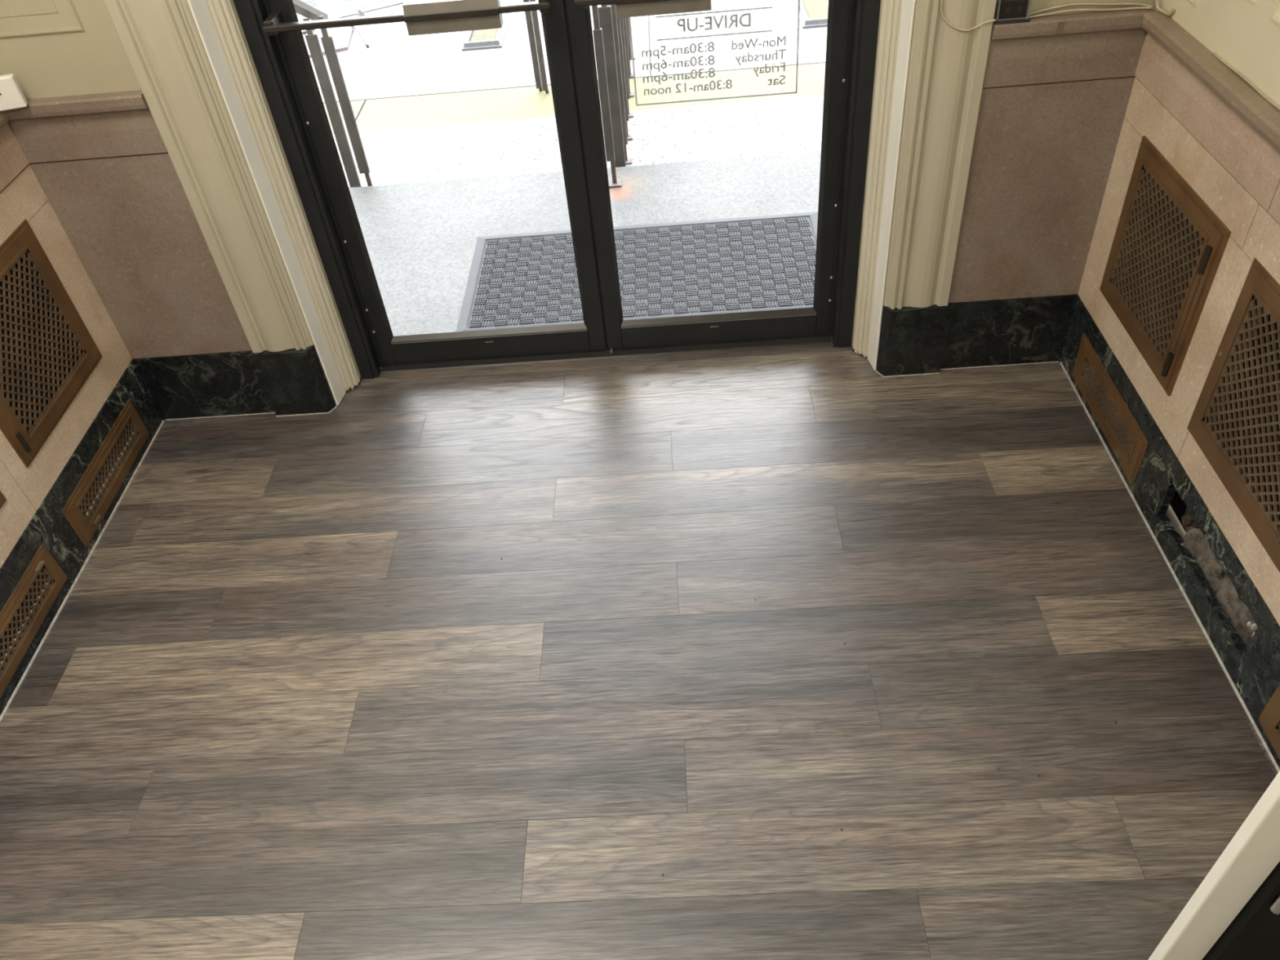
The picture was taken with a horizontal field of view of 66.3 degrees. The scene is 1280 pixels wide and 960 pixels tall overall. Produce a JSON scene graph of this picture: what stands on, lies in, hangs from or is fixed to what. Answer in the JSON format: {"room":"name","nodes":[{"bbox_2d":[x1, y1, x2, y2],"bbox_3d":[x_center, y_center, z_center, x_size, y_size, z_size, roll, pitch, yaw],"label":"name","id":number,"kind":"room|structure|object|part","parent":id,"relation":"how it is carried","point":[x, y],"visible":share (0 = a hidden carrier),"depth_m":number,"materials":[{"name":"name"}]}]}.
{"room":"entrance vestibule","nodes":[
{"label":"entrance vestibule","id":0,"kind":"room"},
{"bbox_2d":[0,110,133,662],"bbox_3d":[-1.799,-0.884,1.488,0.265,3.400,2.200,-3,43,3],"label":"wall","id":1,"kind":"structure","parent":0,"point":[22,197],"depth_m":2.67,"materials":[{"name":"beige paint"}]},
{"bbox_2d":[0,490,6,509],"bbox_3d":[-1.607,0.049,2.130,0.021,0.447,0.476,-3,43,3],"label":"air vent","id":2,"kind":"object","parent":1,"relation":"in","point":[2,499],"visible":1,"depth_m":2.44,"materials":[{"name":"paint"}]},
{"bbox_3d":[-1.661,-0.645,2.324,0.054,0.119,0.713,-3,43,3],"label":"stone rail","id":3,"kind":"part","parent":1,"relation":"part of","materials":[{"name":"beige stone"}]},
{"bbox_3d":[-1.626,0.093,2.170,0.050,0.536,0.598,-3,43,3],"label":"stone panel","id":4,"kind":"part","parent":1,"relation":"part of","materials":[{"name":"beige stone"}]},
{"bbox_3d":[-1.654,-0.577,2.416,0.050,0.103,0.672,-3,43,3],"label":"stone panel","id":5,"kind":"part","parent":1,"relation":"part of","materials":[{"name":"beige stone"}]},
{"bbox_2d":[0,543,67,697],"bbox_3d":[-1.565,0.380,2.450,0.027,0.136,0.480,-3,43,3],"label":"air vent","id":6,"kind":"object","parent":1,"relation":"attached to","point":[43,561],"visible":1,"depth_m":2.50,"materials":[{"name":"paint"}]},
{"bbox_2d":[0,218,102,467],"bbox_3d":[-1.606,-0.361,2.568,0.029,0.447,0.488,-3,43,3],"label":"air vent","id":7,"kind":"object","parent":1,"relation":"in","point":[23,242],"visible":1,"depth_m":2.60,"materials":[{"name":"paint"}]},
{"bbox_3d":[-1.629,-0.343,2.635,0.050,0.536,0.672,-3,43,3],"label":"stone panel","id":8,"kind":"part","parent":1,"relation":"part of","materials":[{"name":"beige stone"}]},
{"bbox_2d":[0,360,164,721],"bbox_3d":[-1.576,0.322,2.492,0.024,0.242,1.777,-3,43,3],"label":"baseboard","id":9,"kind":"structure","parent":1,"relation":"attached to","point":[48,526],"depth_m":2.69,"materials":[{"name":"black stone"}]},
{"bbox_2d":[61,399,149,546],"bbox_3d":[-1.568,-0.030,2.894,0.027,0.143,0.491,-3,43,3],"label":"air vent","id":10,"kind":"object","parent":1,"relation":"attached to","point":[84,527],"visible":1,"depth_m":2.87,"materials":[{"name":"paint"}]},
{"bbox_2d":[0,0,1155,358],"bbox_3d":[-0.255,-1.620,2.098,2.929,3.400,0.320,-3,43,3],"label":"wall","id":11,"kind":"structure","parent":0,"point":[1057,88],"depth_m":2.63,"materials":[{"name":"beige paint"}]},
{"bbox_2d":[0,73,28,111],"bbox_3d":[-1.607,-0.965,2.454,0.108,0.078,0.026,-13,43,-7],"label":"switch box","id":12,"kind":"object","parent":11,"relation":"on","point":[11,95],"visible":1,"depth_m":2.45,"materials":[{"name":"white plastic"}]},
{"bbox_3d":[-1.556,-1.714,1.833,0.253,1.700,0.006,-3,43,3],"label":"panel moulding","id":13,"kind":"part","parent":11,"relation":"part of","materials":[{"name":"beige paint"}]},
{"bbox_3d":[-1.434,-0.918,2.590,0.406,0.119,0.054,-3,43,3],"label":"stone rail","id":14,"kind":"part","parent":11,"relation":"part of","materials":[{"name":"beige stone"}]},
{"bbox_3d":[-1.406,-0.641,2.852,0.409,0.641,0.050,-3,43,3],"label":"stone panel","id":15,"kind":"part","parent":11,"relation":"part of","materials":[{"name":"beige stone"}]},
{"bbox_2d":[102,0,361,405],"bbox_3d":[-1.181,-1.448,2.154,0.248,3.222,0.162,-3,43,3],"label":"trim","id":16,"kind":"structure","parent":11,"relation":"attached to","point":[192,63],"depth_m":2.66,"materials":[{"name":"beige paint"}]},
{"bbox_2d":[262,0,608,367],"bbox_3d":[-0.578,-1.168,2.572,0.780,2.123,0.152,-3,43,3],"label":"door","id":17,"kind":"structure","parent":11,"relation":"in","point":[420,17],"depth_m":2.86,"materials":[{"name":"brown metal"}]},
{"bbox_3d":[-0.475,-1.183,2.492,0.240,0.072,0.049,-3,43,3],"label":"push plate","id":18,"kind":"part","parent":17,"relation":"part of","materials":[{"name":"brown metal"}]},
{"bbox_3d":[-0.498,-0.458,3.296,0.661,0.086,0.045,-3,43,3],"label":"rail","id":19,"kind":"part","parent":17,"relation":"part of","materials":[{"name":"black metal"}]},
{"bbox_2d":[233,0,880,378],"bbox_3d":[-0.246,-1.609,2.221,1.729,3.255,0.154,-3,43,3],"label":"door frame","id":20,"kind":"structure","parent":11,"relation":"attached to","point":[252,15],"depth_m":2.88,"materials":[{"name":"brown metal"}]},
{"bbox_2d":[133,293,1077,420],"bbox_3d":[-0.132,-0.384,3.081,2.891,0.243,0.079,-3,43,3],"label":"baseboard","id":21,"kind":"structure","parent":11,"relation":"attached to","point":[1029,330],"depth_m":3.06,"materials":[{"name":"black stone"}]},
{"bbox_2d":[564,0,854,353],"bbox_3d":[0.184,-1.208,2.533,0.750,2.131,0.142,-3,43,3],"label":"door","id":22,"kind":"structure","parent":11,"relation":"in","point":[818,320],"depth_m":2.85,"materials":[{"name":"brown metal"}]},
{"bbox_3d":[0.058,-1.215,2.466,0.240,0.072,0.049,-3,43,3],"label":"push plate","id":23,"kind":"part","parent":22,"relation":"part of","materials":[{"name":"brown metal"}]},
{"bbox_3d":[0.260,-0.504,3.258,0.644,0.086,0.045,-3,43,3],"label":"rail","id":24,"kind":"part","parent":22,"relation":"part of","materials":[{"name":"black metal"}]},
{"bbox_2d":[851,0,996,370],"bbox_3d":[0.691,-1.562,2.061,0.247,3.222,0.162,-3,43,3],"label":"trim","id":25,"kind":"structure","parent":11,"relation":"attached to","point":[929,74],"depth_m":2.63,"materials":[{"name":"beige paint"}]},
{"bbox_2d":[939,0,995,31],"bbox_3d":[0.786,-1.153,2.334,0.137,0.163,0.014,-3,43,4],"label":"cable","id":26,"kind":"object","parent":11,"relation":"attached to","point":[941,1],"visible":1,"depth_m":2.38,"materials":[{"name":"beige plastic"}]},
{"bbox_2d":[993,0,1033,24],"bbox_3d":[0.898,-1.157,2.349,0.086,0.110,0.034,-3,43,3],"label":"junction box","id":27,"kind":"object","parent":11,"relation":"attached to","point":[1006,11],"visible":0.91,"depth_m":2.36,"materials":[{"name":"brown metal"}]},
{"bbox_3d":[0.901,-1.119,2.384,0.084,0.006,0.034,-3,43,3],"label":"plate","id":28,"kind":"part","parent":27,"relation":"part of","materials":[{"name":"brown metal"}]},
{"bbox_3d":[1.077,-0.791,2.728,0.403,0.641,0.050,-3,43,3],"label":"stone panel","id":29,"kind":"part","parent":11,"relation":"part of","materials":[{"name":"beige stone"}]},
{"bbox_3d":[1.046,-1.068,2.467,0.400,0.119,0.054,-3,43,3],"label":"stone rail","id":30,"kind":"part","parent":11,"relation":"part of","materials":[{"name":"beige stone"}]},
{"bbox_2d":[1028,2,1152,17],"bbox_3d":[1.088,-1.143,2.374,0.298,0.022,0.020,-3,43,4],"label":"cable","id":31,"kind":"object","parent":11,"relation":"on","point":[1145,6],"visible":1,"depth_m":2.38,"materials":[{"name":"beige plastic"}]},
{"bbox_2d":[0,337,1277,959],"bbox_3d":[-0.103,1.669,1.149,3.080,0.120,6.200,-3,43,3],"label":"floor","id":32,"kind":"structure","parent":0,"point":[298,696],"depth_m":2.31,"materials":[{"name":"brown wood"}]},
{"bbox_2d":[1076,0,1279,626],"bbox_3d":[1.298,-1.072,1.334,0.265,3.400,2.200,-3,43,3],"label":"wall","id":33,"kind":"structure","parent":0,"point":[1212,126],"depth_m":2.18,"materials":[{"name":"beige paint"}]},
{"bbox_2d":[1071,333,1148,485],"bbox_3d":[1.311,-0.208,2.754,0.027,0.153,0.494,-3,43,3],"label":"air vent","id":34,"kind":"object","parent":33,"relation":"attached to","point":[1086,358],"visible":1,"depth_m":2.73,"materials":[{"name":"paint"}]},
{"bbox_2d":[1155,0,1174,16],"bbox_3d":[1.235,-1.221,2.238,0.013,0.298,0.081,-10,43,-4],"label":"cable","id":35,"kind":"object","parent":33,"relation":"attached to","point":[1158,8],"visible":1,"depth_m":2.34,"materials":[{"name":"beige plastic"}]},
{"bbox_2d":[1099,135,1231,395],"bbox_3d":[1.274,-0.532,2.423,0.035,0.445,0.482,-3,43,3],"label":"air vent","id":36,"kind":"object","parent":33,"relation":"in","point":[1166,364],"visible":1,"depth_m":2.38,"materials":[{"name":"paint"}]},
{"bbox_3d":[1.309,-0.500,2.468,0.050,0.536,0.732,-3,43,3],"label":"stone panel","id":37,"kind":"part","parent":33,"relation":"part of","materials":[{"name":"beige stone"}]},
{"bbox_2d":[1059,295,1279,773],"bbox_3d":[1.353,0.144,2.346,0.086,0.242,1.777,-3,43,3],"label":"baseboard","id":38,"kind":"structure","parent":33,"relation":"attached to","point":[1242,633],"depth_m":2.33,"materials":[{"name":"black stone"}]},
{"bbox_3d":[1.284,-0.754,2.271,0.050,0.103,0.672,-3,43,3],"label":"stone panel","id":39,"kind":"part","parent":33,"relation":"part of","materials":[{"name":"beige stone"}]},
{"bbox_3d":[1.181,-1.766,1.646,0.006,1.795,0.135,-3,43,3],"label":"panel moulding","id":40,"kind":"part","parent":33,"relation":"part of","materials":[{"name":"beige paint"}]},
{"bbox_3d":[1.273,-0.823,2.179,0.054,0.119,0.713,-3,43,3],"label":"stone rail","id":41,"kind":"part","parent":33,"relation":"part of","materials":[{"name":"beige stone"}]},
{"bbox_3d":[1.312,-0.065,2.002,0.050,0.536,0.538,-3,43,3],"label":"stone panel","id":42,"kind":"part","parent":33,"relation":"part of","materials":[{"name":"beige stone"}]},
{"bbox_2d":[1186,257,1279,572],"bbox_3d":[1.284,-0.125,1.992,0.021,0.456,0.483,-3,43,3],"label":"air vent","id":43,"kind":"object","parent":33,"relation":"in","point":[1260,288],"visible":1,"depth_m":2.06,"materials":[{"name":"paint"}]},
{"bbox_2d":[1212,52,1279,110],"bbox_3d":[1.257,-0.594,1.781,0.006,0.008,1.000,-3,43,3],"label":"cable","id":44,"kind":"object","parent":33,"relation":"on","point":[1214,54],"visible":1,"depth_m":2.02,"materials":[{"name":"beige plastic"}]},
{"bbox_3d":[1.179,-1.601,1.414,0.006,1.720,0.040,-3,43,3],"label":"panel moulding","id":45,"kind":"part","parent":33,"relation":"part of","materials":[{"name":"beige paint"}]},
{"bbox_3d":[1.287,-0.319,1.805,0.050,0.103,0.598,-3,43,3],"label":"stone panel","id":46,"kind":"part","parent":33,"relation":"part of","materials":[{"name":"beige stone"}]},
{"bbox_2d":[1257,684,1279,759],"bbox_3d":[1.321,0.610,1.880,0.019,0.151,0.452,-3,43,3],"label":"air vent","id":47,"kind":"object","parent":33,"relation":"attached to","point":[1269,717],"visible":1,"depth_m":2.04,"materials":[{"name":"paint"}]},
{"bbox_3d":[1.278,-0.213,1.526,0.054,0.119,1.068,-3,43,3],"label":"stone rail","id":48,"kind":"part","parent":33,"relation":"part of","materials":[{"name":"beige stone"}]},
{"bbox_3d":[1.182,-1.256,1.049,0.006,1.725,0.835,-3,43,3],"label":"panel moulding","id":49,"kind":"part","parent":33,"relation":"part of","materials":[{"name":"beige paint"}]},
{"bbox_3d":[-0.185,-0.293,0.672,4.800,3.400,0.055,-3,43,3],"label":"wall","id":50,"kind":"structure","parent":0,"visible":0},
{"bbox_2d":[1147,770,1279,959],"bbox_3d":[0.822,0.021,0.918,0.073,2.449,0.024,-3,43,3],"label":"trim","id":51,"kind":"structure","parent":50,"relation":"attached to","point":[1253,852],"depth_m":1.45,"materials":[{"name":"beige paint"}]},
{"bbox_2d":[1201,861,1279,959],"bbox_3d":[1.043,0.106,0.978,0.350,2.190,0.053,-3,43,3],"label":"door","id":52,"kind":"structure","parent":50,"relation":"in","point":[1254,934],"depth_m":1.52,"materials":[{"name":"black paint"}]},
{"label":"outside","id":53,"kind":"structure","parent":0,"visible":0},
{"bbox_2d":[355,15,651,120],"bbox_3d":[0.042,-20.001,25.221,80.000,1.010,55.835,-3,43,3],"label":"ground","id":54,"kind":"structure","parent":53,"point":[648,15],"depth_m":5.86,"materials":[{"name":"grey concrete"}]},
{"bbox_2d":[323,62,825,134],"bbox_3d":[-1.109,-2.041,5.412,9.500,0.008,0.445,-3,43,3],"label":"curb","id":55,"kind":"object","parent":54,"relation":"on","point":[528,102],"visible":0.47,"depth_m":5.37,"materials":[{"name":"paint"}]},
{"bbox_2d":[523,0,548,93],"bbox_3d":[-0.584,-2.886,5.512,0.070,1.002,1.200,-3,43,3],"label":"stair railing","id":56,"kind":"object","parent":55,"relation":"on","point":[540,73],"visible":1,"depth_m":5.31,"materials":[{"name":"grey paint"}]},
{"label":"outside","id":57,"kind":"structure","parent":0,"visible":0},
{"bbox_2d":[348,151,821,336],"bbox_3d":[0.054,-0.773,4.042,6.200,0.470,1.359,-3,43,3],"label":"landing","id":58,"kind":"object","parent":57,"point":[420,238],"visible":0.23,"depth_m":4.12,"materials":[{"name":"concrete"}]},
{"bbox_2d":[456,211,817,331],"bbox_3d":[0.028,-0.797,3.718,1.383,0.008,0.710,-3,43,3],"label":"door mat","id":59,"kind":"object","parent":58,"relation":"on","point":[762,263],"visible":0.86,"depth_m":3.70,"materials":[{"name":"grey rubber"}]},
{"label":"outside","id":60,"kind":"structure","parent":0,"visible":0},
{"bbox_2d":[301,0,826,103],"bbox_3d":[0.115,-5.149,8.594,18.000,0.010,8.413,-3,43,3],"label":"road","id":61,"kind":"structure","parent":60,"point":[395,63],"depth_m":5.89,"materials":[{"name":"grey asphalt"}]},
{"bbox_2d":[302,26,354,57],"bbox_3d":[-2.033,-2.835,6.344,0.328,0.020,0.523,-8,43,-2],"label":"sign","id":62,"kind":"object","parent":61,"relation":"on","point":[341,36],"visible":0.5,"depth_m":6.37,"materials":[{"name":"white"}]},
{"bbox_2d":[302,26,369,48],"bbox_3d":[-1.901,-2.923,6.404,0.590,0.039,0.275,20,49,26],"label":"hose","id":63,"kind":"object","parent":61,"relation":"on","point":[356,28],"visible":0.39,"depth_m":6.34,"materials":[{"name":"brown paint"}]},
{"bbox_2d":[355,9,365,17],"bbox_3d":[-1.897,-3.159,6.644,0.064,0.050,0.064,32,55,33],"label":"cone","id":64,"kind":"object","parent":61,"relation":"on","point":[359,13],"visible":0.71,"depth_m":6.63,"materials":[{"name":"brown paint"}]},
{"bbox_2d":[461,13,511,51],"bbox_3d":[-0.977,-2.879,6.255,0.250,0.040,0.620,-3,43,3],"label":"planter box","id":65,"kind":"object","parent":61,"relation":"on","point":[491,38],"visible":0.52,"depth_m":6.10,"materials":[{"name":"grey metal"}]},
{"bbox_2d":[792,0,828,28],"bbox_3d":[1.159,-3.008,6.149,0.375,0.040,0.820,-3,43,3],"label":"planter box","id":66,"kind":"object","parent":61,"relation":"on","point":[813,13],"visible":0.5,"depth_m":5.97,"materials":[{"name":"grey metal"}]},
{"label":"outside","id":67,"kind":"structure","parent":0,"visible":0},
{"bbox_2d":[296,0,405,21],"bbox_3d":[-5.433,-13.570,18.215,29.000,0.006,34.800,-3,43,3],"label":"road","id":68,"kind":"structure","parent":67,"point":[334,9],"depth_m":6.85,"materials":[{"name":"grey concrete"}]},
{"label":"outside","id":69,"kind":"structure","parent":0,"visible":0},
{"bbox_2d":[333,95,823,187],"bbox_3d":[0.141,-1.634,4.834,12.000,0.010,0.963,-3,43,3],"label":"walkway","id":70,"kind":"structure","parent":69,"point":[788,126],"depth_m":4.95,"materials":[{"name":"grey concrete"}]},
{"bbox_2d":[292,0,372,187],"bbox_3d":[-1.343,-1.636,4.272,0.130,0.991,0.381,-3,43,3],"label":"stair railing","id":71,"kind":"object","parent":70,"relation":"on","point":[301,8],"visible":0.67,"depth_m":4.33,"materials":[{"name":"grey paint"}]},
{"bbox_3d":[-1.407,-1.925,4.160,0.022,0.066,0.012,-3,43,3],"label":"rod","id":72,"kind":"part","parent":71,"relation":"part of","materials":[{"name":"brown paint"}]},
{"bbox_3d":[-1.372,-1.921,4.006,0.056,0.208,0.381,-3,43,3],"label":"handrail","id":73,"kind":"part","parent":71,"relation":"part of","materials":[{"name":"brown paint"}]},
{"bbox_3d":[-1.326,-1.897,4.104,0.022,0.082,0.012,-3,43,3],"label":"rod","id":74,"kind":"part","parent":71,"relation":"part of","materials":[{"name":"brown paint"}]},
{"bbox_2d":[591,4,635,187],"bbox_3d":[-0.114,-2.229,4.712,0.085,1.064,2.072,-2,43,4],"label":"stair railing","id":75,"kind":"object","parent":70,"relation":"on","point":[611,35],"visible":0.84,"depth_m":4.25,"materials":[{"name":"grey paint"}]},
{"bbox_3d":[-0.177,-1.844,3.737,0.022,0.240,0.012,-3,43,3],"label":"rod","id":76,"kind":"part","parent":75,"relation":"part of","materials":[{"name":"brown paint"}]}
]}

